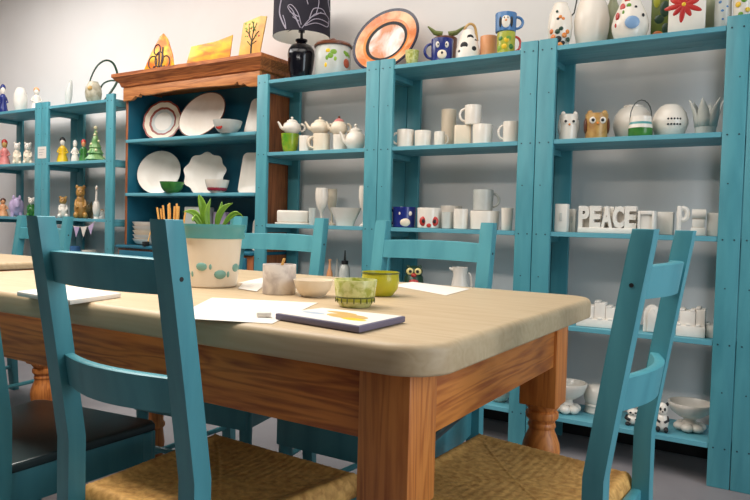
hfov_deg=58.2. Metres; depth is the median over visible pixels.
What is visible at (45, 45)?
wall
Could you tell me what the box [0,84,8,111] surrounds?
figurine
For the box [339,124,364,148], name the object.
teapot
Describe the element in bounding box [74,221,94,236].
bunting
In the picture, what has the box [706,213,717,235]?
house
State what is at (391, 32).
serving plate
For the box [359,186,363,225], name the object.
goblet
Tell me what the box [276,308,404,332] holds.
tile
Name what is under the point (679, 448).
baseboard
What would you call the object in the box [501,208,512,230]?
mug
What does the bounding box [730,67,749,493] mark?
shelving unit
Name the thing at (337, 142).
mug
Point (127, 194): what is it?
shelf
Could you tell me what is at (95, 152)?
tree ornament
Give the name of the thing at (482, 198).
mug
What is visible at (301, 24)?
table lamp
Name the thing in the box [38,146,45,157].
paper tag
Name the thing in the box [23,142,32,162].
cat figurine
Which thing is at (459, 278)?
jug
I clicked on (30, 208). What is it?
frog figurine
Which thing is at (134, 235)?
plate
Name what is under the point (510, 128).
mug
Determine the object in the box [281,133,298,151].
cup
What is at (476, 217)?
mug
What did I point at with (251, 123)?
serving dish
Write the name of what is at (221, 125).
bowl
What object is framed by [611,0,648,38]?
vase
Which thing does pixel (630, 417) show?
figurine
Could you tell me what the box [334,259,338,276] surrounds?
bottle
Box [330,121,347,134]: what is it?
pot
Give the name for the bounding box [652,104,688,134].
vase
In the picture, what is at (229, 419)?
chair
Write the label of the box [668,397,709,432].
footed bowl
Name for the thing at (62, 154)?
figurine
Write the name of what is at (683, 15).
vase
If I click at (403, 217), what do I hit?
mug
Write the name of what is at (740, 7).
vase
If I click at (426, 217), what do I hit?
mug
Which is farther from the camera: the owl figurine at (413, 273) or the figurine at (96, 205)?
the figurine at (96, 205)
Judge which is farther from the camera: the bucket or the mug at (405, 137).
the mug at (405, 137)
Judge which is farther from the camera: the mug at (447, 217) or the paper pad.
the mug at (447, 217)
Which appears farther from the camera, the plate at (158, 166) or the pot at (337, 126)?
the plate at (158, 166)
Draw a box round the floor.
[4,357,749,499]
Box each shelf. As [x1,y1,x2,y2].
[125,192,254,197]
[126,131,255,147]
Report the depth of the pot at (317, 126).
3.63 m
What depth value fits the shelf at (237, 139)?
4.28 m
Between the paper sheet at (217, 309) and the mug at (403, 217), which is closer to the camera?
the paper sheet at (217, 309)
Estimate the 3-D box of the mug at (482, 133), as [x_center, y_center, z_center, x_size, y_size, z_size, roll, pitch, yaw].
[0.506,-0.542,3.172,0.095,0.094,0.094,2,2,9]
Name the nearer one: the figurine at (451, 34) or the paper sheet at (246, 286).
the paper sheet at (246, 286)
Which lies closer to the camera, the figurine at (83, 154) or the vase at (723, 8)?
the vase at (723, 8)
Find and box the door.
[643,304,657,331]
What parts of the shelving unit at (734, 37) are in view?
post, post, shelf, shelf, shelf, shelf, shelf, post, post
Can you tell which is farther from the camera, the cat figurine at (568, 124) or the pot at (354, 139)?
the pot at (354, 139)
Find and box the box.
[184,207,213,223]
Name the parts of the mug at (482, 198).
handle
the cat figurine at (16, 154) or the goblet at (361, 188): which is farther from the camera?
the cat figurine at (16, 154)
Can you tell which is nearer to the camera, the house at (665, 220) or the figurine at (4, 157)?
the house at (665, 220)
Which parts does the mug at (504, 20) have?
handle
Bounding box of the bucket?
[628,99,652,135]
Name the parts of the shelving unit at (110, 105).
post, post, shelf, shelf, shelf, post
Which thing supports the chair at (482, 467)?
on the floor
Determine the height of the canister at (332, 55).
0.215 m
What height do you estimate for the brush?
0.142 m
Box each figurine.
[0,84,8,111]
[0,139,10,163]
[0,198,8,215]
[8,195,23,216]
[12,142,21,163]
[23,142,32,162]
[26,197,33,215]
[30,87,42,107]
[56,137,67,161]
[57,196,68,217]
[71,140,78,160]
[73,185,86,217]
[79,139,87,160]
[86,201,92,218]
[93,185,99,218]
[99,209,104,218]
[404,265,423,282]
[558,111,579,138]
[583,110,609,137]
[624,408,637,424]
[656,402,669,432]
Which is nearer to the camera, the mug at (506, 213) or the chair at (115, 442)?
the chair at (115, 442)
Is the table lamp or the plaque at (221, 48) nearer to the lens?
the table lamp
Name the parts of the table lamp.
lamp shade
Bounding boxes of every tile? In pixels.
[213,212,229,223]
[239,16,266,54]
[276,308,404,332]
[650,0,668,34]
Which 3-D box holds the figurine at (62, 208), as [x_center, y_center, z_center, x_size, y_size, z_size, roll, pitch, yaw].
[-2.284,-0.315,4.928,0.076,0.161,0.070,0,2,-25]
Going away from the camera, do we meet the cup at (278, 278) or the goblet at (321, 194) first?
the cup at (278, 278)
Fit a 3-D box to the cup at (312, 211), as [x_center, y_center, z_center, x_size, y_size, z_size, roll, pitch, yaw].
[-0.344,-0.183,3.685,0.041,0.093,0.041,1,2,-5]
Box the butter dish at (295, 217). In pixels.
[275,210,309,224]
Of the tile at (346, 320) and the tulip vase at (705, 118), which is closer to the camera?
the tile at (346, 320)
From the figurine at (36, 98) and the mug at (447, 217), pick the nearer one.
the mug at (447, 217)
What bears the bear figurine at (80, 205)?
on the shelving unit at (110, 105)
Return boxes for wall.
[0,0,732,424]
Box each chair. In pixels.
[0,332,154,499]
[5,215,73,389]
[26,216,356,499]
[135,216,328,462]
[277,220,496,471]
[431,229,696,499]
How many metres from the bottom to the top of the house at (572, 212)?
0.103 m
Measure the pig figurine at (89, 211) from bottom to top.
0.126 m
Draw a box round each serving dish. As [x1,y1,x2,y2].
[238,152,255,192]
[244,98,256,131]
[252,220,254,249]
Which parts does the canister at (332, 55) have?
lid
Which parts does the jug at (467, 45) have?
handle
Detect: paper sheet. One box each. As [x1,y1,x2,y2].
[194,298,316,323]
[238,283,261,291]
[239,278,296,289]
[398,282,467,294]
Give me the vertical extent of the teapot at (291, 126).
0.094 m
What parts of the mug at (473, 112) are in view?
handle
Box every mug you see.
[299,135,312,150]
[307,133,329,149]
[333,134,346,148]
[391,207,415,227]
[394,129,413,145]
[415,130,430,145]
[417,208,440,227]
[423,37,452,60]
[434,131,448,144]
[440,206,461,228]
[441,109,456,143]
[442,212,452,228]
[454,209,467,228]
[459,104,481,125]
[470,211,498,229]
[473,124,492,142]
[473,189,499,210]
[480,35,496,54]
[495,11,523,33]
[497,30,520,52]
[497,121,517,141]
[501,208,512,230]
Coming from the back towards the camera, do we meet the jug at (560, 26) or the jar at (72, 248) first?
the jar at (72, 248)
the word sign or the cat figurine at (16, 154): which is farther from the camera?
the cat figurine at (16, 154)
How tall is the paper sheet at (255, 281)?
0.001 m
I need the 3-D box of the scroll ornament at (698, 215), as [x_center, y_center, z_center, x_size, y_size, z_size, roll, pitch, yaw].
[1.289,-0.110,2.682,0.054,0.106,0.040,3,2,26]
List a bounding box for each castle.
[576,299,615,328]
[676,306,712,337]
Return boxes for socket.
[298,30,304,37]
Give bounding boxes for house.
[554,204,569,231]
[569,209,576,231]
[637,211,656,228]
[657,212,674,234]
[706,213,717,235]
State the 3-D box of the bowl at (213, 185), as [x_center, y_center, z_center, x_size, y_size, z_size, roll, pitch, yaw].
[-0.951,-0.383,4.053,0.145,0.077,0.145,1,2,-13]
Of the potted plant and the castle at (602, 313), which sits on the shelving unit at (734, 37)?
the castle at (602, 313)
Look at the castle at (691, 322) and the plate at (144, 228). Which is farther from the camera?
the plate at (144, 228)
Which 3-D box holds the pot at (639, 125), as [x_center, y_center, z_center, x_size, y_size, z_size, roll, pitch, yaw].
[1.093,-0.506,2.772,0.095,0.083,0.095,2,2,21]
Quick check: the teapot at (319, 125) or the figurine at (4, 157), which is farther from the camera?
the figurine at (4, 157)
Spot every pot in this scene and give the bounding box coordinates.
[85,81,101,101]
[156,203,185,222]
[283,121,300,133]
[310,121,329,132]
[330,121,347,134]
[345,131,364,148]
[628,115,652,135]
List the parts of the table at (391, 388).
leg, leg, leg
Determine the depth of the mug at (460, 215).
3.19 m
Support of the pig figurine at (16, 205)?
on the shelving unit at (14, 117)
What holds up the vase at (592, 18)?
on the shelving unit at (734, 37)
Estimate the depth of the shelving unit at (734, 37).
2.72 m
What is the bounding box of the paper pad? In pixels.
[17,286,120,304]
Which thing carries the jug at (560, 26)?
on the shelving unit at (734, 37)
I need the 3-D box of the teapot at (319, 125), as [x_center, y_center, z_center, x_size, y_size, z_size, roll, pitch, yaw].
[-0.302,-0.679,3.670,0.135,0.092,0.112,3,3,34]
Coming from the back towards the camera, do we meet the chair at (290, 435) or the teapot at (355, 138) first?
the teapot at (355, 138)
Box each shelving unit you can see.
[0,102,76,245]
[41,93,125,253]
[254,60,407,281]
[376,40,557,444]
[526,14,749,489]
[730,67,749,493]
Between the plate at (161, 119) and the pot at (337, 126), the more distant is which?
the plate at (161, 119)
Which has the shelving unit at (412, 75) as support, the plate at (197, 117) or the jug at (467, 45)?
the jug at (467, 45)
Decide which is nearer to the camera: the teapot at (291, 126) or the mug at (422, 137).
the mug at (422, 137)
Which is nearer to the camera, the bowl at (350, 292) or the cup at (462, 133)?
the bowl at (350, 292)
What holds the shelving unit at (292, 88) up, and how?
on the floor
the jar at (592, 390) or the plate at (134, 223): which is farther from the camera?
the plate at (134, 223)
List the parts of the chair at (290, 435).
leg, seat rail, post, rail, seat, seat rail, post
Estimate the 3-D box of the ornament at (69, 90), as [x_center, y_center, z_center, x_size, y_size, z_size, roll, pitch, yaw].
[-2.262,-1.148,4.974,0.030,0.222,0.053,3,3,37]
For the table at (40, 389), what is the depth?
2.91 m
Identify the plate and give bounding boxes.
[132,222,149,225]
[132,226,149,230]
[132,234,150,238]
[133,230,150,234]
[133,238,151,244]
[137,151,180,192]
[143,101,180,137]
[179,92,225,135]
[184,152,226,192]
[352,8,418,68]
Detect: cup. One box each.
[262,263,295,294]
[309,208,315,224]
[454,125,470,143]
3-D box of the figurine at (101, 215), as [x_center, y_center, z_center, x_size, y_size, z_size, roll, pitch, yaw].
[-1.962,-0.259,4.838,0.058,0.072,0.058,1,2,-22]
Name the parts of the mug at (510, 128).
handle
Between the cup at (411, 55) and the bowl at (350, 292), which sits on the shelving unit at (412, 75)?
the cup at (411, 55)
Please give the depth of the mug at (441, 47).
3.22 m
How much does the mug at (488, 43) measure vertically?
0.115 m
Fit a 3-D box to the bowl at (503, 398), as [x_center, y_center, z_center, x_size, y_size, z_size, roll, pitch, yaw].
[0.584,0.679,3.168,0.121,0.060,0.121,2,2,11]
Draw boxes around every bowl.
[159,181,184,192]
[205,179,228,192]
[213,119,241,132]
[293,278,332,297]
[330,207,360,225]
[334,277,376,307]
[362,270,399,296]
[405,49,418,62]
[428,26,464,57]
[493,392,508,401]
[557,378,587,413]
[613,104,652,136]
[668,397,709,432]
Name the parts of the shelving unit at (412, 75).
post, post, shelf, shelf, shelf, shelf, post, post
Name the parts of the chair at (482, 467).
seat, post, rail, rail, post, rail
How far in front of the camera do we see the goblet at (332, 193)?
3.79 m
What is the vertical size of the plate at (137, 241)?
0.041 m
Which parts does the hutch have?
drawer, panel, cornice, panel, drawer, panel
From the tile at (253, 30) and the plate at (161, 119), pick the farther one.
the plate at (161, 119)
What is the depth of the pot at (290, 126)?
3.72 m
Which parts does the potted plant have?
pot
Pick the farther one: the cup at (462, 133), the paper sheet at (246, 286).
the cup at (462, 133)
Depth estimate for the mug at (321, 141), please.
3.63 m
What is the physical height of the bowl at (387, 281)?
0.064 m
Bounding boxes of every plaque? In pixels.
[145,33,173,68]
[187,35,232,62]
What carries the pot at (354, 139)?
attached to the teapot at (355, 138)
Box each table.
[0,254,51,400]
[0,269,590,499]
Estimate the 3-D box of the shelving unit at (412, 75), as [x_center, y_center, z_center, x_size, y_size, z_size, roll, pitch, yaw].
[0.426,-0.035,3.307,0.807,1.801,0.309,3,3,32]
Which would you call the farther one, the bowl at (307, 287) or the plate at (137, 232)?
the plate at (137, 232)
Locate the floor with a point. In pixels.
(676, 476)
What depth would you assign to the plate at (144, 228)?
4.39 m
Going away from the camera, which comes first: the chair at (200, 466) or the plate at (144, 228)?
the chair at (200, 466)
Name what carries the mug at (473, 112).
on the cup at (462, 133)
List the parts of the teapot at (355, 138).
spout, lid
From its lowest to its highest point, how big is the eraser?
0.010 m
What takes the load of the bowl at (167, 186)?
on the hutch
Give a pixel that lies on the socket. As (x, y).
(301, 32)
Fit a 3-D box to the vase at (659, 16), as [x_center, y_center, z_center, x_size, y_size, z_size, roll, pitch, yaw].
[1.196,-0.980,2.809,0.080,0.229,0.026,2,2,22]
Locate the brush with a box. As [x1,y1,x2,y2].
[142,232,150,245]
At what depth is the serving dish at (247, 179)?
4.08 m
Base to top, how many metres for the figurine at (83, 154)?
0.166 m
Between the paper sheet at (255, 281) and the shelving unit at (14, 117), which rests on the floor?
the shelving unit at (14, 117)
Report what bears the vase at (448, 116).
on the shelving unit at (412, 75)
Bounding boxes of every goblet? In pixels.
[315,188,327,217]
[328,189,336,224]
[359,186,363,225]
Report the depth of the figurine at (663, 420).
2.73 m
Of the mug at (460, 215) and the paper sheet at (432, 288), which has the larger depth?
the mug at (460, 215)
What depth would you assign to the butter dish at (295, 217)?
3.74 m
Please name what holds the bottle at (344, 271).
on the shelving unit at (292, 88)
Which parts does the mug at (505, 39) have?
handle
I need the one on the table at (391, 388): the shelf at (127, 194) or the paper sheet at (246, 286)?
the paper sheet at (246, 286)
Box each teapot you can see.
[277,117,305,133]
[304,117,331,132]
[326,116,351,134]
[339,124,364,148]
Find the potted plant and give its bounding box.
[184,195,245,287]
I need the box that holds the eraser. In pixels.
[256,311,271,316]
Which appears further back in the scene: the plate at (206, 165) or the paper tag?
the paper tag
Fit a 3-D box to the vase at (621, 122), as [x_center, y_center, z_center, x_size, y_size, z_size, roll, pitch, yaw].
[1.123,-0.548,2.929,0.166,0.156,0.166,2,2,21]
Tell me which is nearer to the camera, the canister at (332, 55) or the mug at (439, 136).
the mug at (439, 136)
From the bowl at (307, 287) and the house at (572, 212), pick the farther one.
the house at (572, 212)
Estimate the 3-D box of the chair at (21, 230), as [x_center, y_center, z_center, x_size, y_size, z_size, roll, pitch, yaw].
[-1.945,0.307,3.506,0.490,0.980,0.550,3,2,28]
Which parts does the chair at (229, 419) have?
leg, seat rail, post, leg, seat rail, rail, post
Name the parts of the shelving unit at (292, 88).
post, post, shelf, shelf, shelf, post, post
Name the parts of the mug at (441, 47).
handle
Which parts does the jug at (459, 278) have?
handle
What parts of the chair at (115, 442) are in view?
post, seat rail, seat, leg, seat rail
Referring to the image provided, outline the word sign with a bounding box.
[577,206,637,233]
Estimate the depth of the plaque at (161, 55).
4.29 m
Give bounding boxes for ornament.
[65,80,72,103]
[85,126,104,159]
[676,206,689,229]
[691,209,705,235]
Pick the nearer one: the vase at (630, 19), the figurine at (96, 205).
the vase at (630, 19)
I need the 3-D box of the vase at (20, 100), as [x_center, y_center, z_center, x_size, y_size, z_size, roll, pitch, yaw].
[-2.763,-1.161,5.245,0.102,0.201,0.102,0,2,-28]
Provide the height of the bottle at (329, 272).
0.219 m
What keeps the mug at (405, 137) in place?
on the shelving unit at (412, 75)
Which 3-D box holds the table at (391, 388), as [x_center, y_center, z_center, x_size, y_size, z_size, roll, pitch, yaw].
[-0.410,0.500,1.978,1.800,0.790,1.043,3,3,32]
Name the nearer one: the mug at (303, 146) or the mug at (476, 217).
the mug at (476, 217)
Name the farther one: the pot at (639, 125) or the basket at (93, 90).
the basket at (93, 90)
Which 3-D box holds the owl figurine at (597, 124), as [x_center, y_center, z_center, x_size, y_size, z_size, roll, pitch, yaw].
[0.953,-0.536,2.894,0.101,0.126,0.103,0,2,-28]
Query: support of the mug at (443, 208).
on the shelving unit at (412, 75)
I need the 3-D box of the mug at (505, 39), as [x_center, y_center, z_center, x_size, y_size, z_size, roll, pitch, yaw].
[0.610,-0.945,3.096,0.102,0.108,0.084,4,3,44]
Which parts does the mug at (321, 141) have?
handle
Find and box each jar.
[70,246,80,251]
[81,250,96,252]
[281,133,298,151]
[584,383,599,414]
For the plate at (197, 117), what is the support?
on the hutch
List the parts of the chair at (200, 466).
post, rail, rail, post, seat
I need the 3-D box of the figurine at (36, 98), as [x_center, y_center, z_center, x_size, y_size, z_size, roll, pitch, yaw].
[-2.556,-1.139,5.082,0.084,0.181,0.084,0,2,-27]
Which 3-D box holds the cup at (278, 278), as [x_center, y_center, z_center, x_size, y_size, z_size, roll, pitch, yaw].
[-0.254,0.077,1.786,0.088,0.078,0.088,1,2,-8]
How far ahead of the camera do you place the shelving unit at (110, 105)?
4.77 m
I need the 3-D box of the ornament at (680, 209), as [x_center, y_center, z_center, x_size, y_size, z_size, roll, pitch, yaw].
[1.237,-0.118,2.703,0.051,0.118,0.040,3,2,26]
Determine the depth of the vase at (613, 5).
2.97 m
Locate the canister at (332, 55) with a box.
[314,38,352,73]
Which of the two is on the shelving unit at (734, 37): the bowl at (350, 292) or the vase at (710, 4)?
the vase at (710, 4)
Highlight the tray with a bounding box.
[275,222,309,224]
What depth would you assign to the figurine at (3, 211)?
5.33 m
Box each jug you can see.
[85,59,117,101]
[449,266,472,286]
[455,23,479,57]
[548,0,576,44]
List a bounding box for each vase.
[574,0,609,42]
[607,0,618,39]
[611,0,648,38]
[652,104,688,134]
[664,0,705,31]
[689,97,723,132]
[705,0,714,27]
[714,0,731,26]
[733,0,749,15]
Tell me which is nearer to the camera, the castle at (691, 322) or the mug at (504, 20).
the castle at (691, 322)
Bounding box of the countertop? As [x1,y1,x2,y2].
[115,244,285,255]
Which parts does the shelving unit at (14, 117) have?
shelf, shelf, post, shelf, post, post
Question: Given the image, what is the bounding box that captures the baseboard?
[483,408,707,458]
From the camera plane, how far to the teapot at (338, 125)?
3.58 m
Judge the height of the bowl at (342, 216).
0.095 m
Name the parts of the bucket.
handle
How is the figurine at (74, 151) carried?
on the shelving unit at (110, 105)
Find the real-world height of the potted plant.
0.263 m
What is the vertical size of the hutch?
1.918 m
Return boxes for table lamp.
[273,0,330,76]
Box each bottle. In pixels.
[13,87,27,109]
[326,259,332,276]
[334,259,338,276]
[339,250,349,277]
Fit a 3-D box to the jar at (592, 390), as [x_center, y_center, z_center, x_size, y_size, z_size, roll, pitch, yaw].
[0.987,0.662,3.005,0.104,0.128,0.104,2,2,19]
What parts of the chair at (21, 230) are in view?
post, rail, post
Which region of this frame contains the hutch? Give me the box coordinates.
[111,52,289,270]

